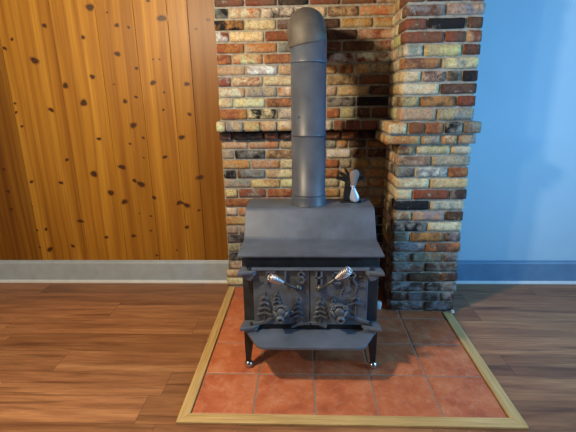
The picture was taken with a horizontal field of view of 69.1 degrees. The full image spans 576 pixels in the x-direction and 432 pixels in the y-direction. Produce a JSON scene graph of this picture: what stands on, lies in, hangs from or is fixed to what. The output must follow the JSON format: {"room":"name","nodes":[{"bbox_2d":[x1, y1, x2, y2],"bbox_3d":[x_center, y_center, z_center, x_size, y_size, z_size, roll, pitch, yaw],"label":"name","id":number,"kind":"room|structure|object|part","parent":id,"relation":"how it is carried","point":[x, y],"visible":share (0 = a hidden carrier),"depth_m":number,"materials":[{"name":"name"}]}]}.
{"room":"living room","nodes":[
{"label":"living room","id":0,"kind":"room"},
{"bbox_2d":[0,0,227,259],"bbox_3d":[-1.958,-0.655,3.062,3.050,2.420,0.101,0,16,2],"label":"wall","id":1,"kind":"structure","parent":0,"point":[111,146],"depth_m":3.00,"materials":[{"name":"brown wood"}]},
{"bbox_2d":[0,260,228,282],"bbox_3d":[-1.956,0.439,3.309,3.028,0.181,0.034,0,16,2],"label":"baseboard","id":2,"kind":"structure","parent":1,"relation":"attached to","point":[11,271],"depth_m":3.28,"materials":[{"name":"grey paint"}]},
{"bbox_2d":[0,283,575,431],"bbox_3d":[-0.301,1.159,1.127,6.500,0.058,4.700,0,16,2],"label":"floor","id":3,"kind":"structure","parent":0,"point":[75,357],"depth_m":2.26,"materials":[{"name":"laminate"}]},
{"bbox_2d":[176,287,234,421],"bbox_3d":[-0.450,0.731,2.519,0.051,0.013,1.370,0,16,2],"label":"trim","id":4,"kind":"structure","parent":3,"relation":"on","point":[191,395],"depth_m":2.29,"materials":[{"name":"brown wood"}]},
{"bbox_2d":[237,194,384,368],"bbox_3d":[0.120,0.346,2.294,0.714,0.847,0.708,0,16,2],"label":"wood stove","id":5,"kind":"object","parent":3,"relation":"on","point":[310,270],"visible":0.99,"depth_m":2.12,"materials":[{"name":"metal"}]},
{"bbox_3d":[-0.196,0.680,2.221,0.058,0.182,0.058,0,16,2],"label":"leg","id":6,"kind":"part","parent":5,"relation":"part of","materials":[{"name":"black metal"}]},
{"bbox_3d":[-0.032,0.407,2.130,0.284,0.304,0.042,0,16,2],"label":"door","id":7,"kind":"part","parent":5,"relation":"part of","materials":[{"name":"paint"}]},
{"bbox_3d":[0.020,0.342,2.057,0.120,0.080,0.042,-9,18,-25],"label":"door handle","id":8,"kind":"part","parent":5,"relation":"part of","materials":[{"name":"metal"}]},
{"bbox_2d":[287,7,326,197],"bbox_3d":[0.113,-0.667,2.481,0.212,0.996,0.637,0,16,2],"label":"pipe","id":9,"kind":"object","parent":5,"relation":"on","point":[306,28],"visible":1,"depth_m":2.19,"materials":[{"name":"black metal"}]},
{"bbox_3d":[0.118,0.048,2.281,0.714,0.158,0.568,0,16,2],"label":"plate","id":10,"kind":"part","parent":5,"relation":"part of","materials":[{"name":"metal"}]},
{"bbox_3d":[0.116,0.569,2.178,0.570,0.030,0.031,0,16,2],"label":"door sill","id":11,"kind":"part","parent":5,"relation":"part of","materials":[{"name":"black metal"}]},
{"bbox_2d":[245,329,375,349],"bbox_3d":[0.113,0.612,2.103,0.676,0.016,0.193,0,16,2],"label":"shelf","id":12,"kind":"object","parent":5,"relation":"attached to","point":[265,339],"depth_m":2.08,"materials":[{"name":"metal"}]},
{"bbox_3d":[0.190,0.331,2.045,0.126,0.104,0.042,9,19,32],"label":"door handle","id":13,"kind":"part","parent":5,"relation":"part of","materials":[{"name":"metal"}]},
{"bbox_3d":[0.256,0.406,2.119,0.286,0.304,0.042,0,16,2],"label":"door","id":14,"kind":"part","parent":5,"relation":"part of","materials":[{"name":"paint"}]},
{"bbox_2d":[336,168,365,202],"bbox_3d":[0.361,-0.178,2.414,0.168,0.194,0.100,0,16,2],"label":"fan","id":15,"kind":"object","parent":5,"relation":"on","point":[350,195],"visible":1,"depth_m":2.40,"materials":[{"name":"metal"}]},
{"bbox_3d":[0.381,-0.121,2.389,0.054,0.091,0.015,6,17,22],"label":"blade","id":16,"kind":"part","parent":15,"relation":"part of","materials":[{"name":"silver metal"}]},
{"bbox_3d":[0.376,-0.216,2.361,0.058,0.094,0.014,-5,17,-15],"label":"blade","id":17,"kind":"part","parent":15,"relation":"part of","materials":[{"name":"silver metal"}]},
{"bbox_3d":[0.432,0.677,2.196,0.058,0.182,0.058,0,16,2],"label":"leg","id":18,"kind":"part","parent":5,"relation":"part of","materials":[{"name":"black metal"}]},
{"bbox_2d":[176,413,528,428],"bbox_3d":[0.270,0.911,1.858,1.538,0.013,0.056,0,16,2],"label":"trim","id":19,"kind":"structure","parent":3,"relation":"on","point":[192,418],"depth_m":1.85,"materials":[{"name":"brown wood"}]},
{"bbox_2d":[377,300,381,309],"bbox_3d":[0.609,0.599,2.816,0.039,0.056,0.043,0,16,2],"label":"chip","id":20,"kind":"object","parent":3,"relation":"on","point":[379,304],"visible":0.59,"depth_m":2.80,"materials":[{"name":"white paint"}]},
{"bbox_2d":[442,312,527,426],"bbox_3d":[1.029,0.777,2.283,0.055,0.013,1.000,0,16,2],"label":"trim","id":21,"kind":"structure","parent":3,"relation":"on","point":[499,393],"depth_m":2.16,"materials":[{"name":"brown wood"}]},
{"bbox_2d":[213,0,394,286],"bbox_3d":[0.114,-0.628,2.857,1.193,2.422,0.258,0,16,2],"label":"wall","id":22,"kind":"structure","parent":0,"point":[253,51],"depth_m":2.77,"materials":[{"name":"brick"}]},
{"bbox_2d":[375,0,485,311],"bbox_3d":[0.850,-0.587,2.677,0.540,2.421,0.572,0,16,2],"label":"wall pillar","id":23,"kind":"structure","parent":0,"point":[435,46],"depth_m":2.50,"materials":[{"name":"brick"}]},
{"bbox_2d":[458,0,575,259],"bbox_3d":[2.013,-0.670,2.906,2.000,2.420,0.100,0,16,2],"label":"wall","id":24,"kind":"structure","parent":0,"point":[520,201],"depth_m":2.90,"materials":[{"name":"blue paint"}]},
{"bbox_2d":[455,260,575,283],"bbox_3d":[2.070,0.424,3.150,1.915,0.181,0.034,0,16,2],"label":"baseboard","id":25,"kind":"structure","parent":24,"relation":"attached to","point":[469,271],"depth_m":3.16,"materials":[{"name":"paint"}]}
]}

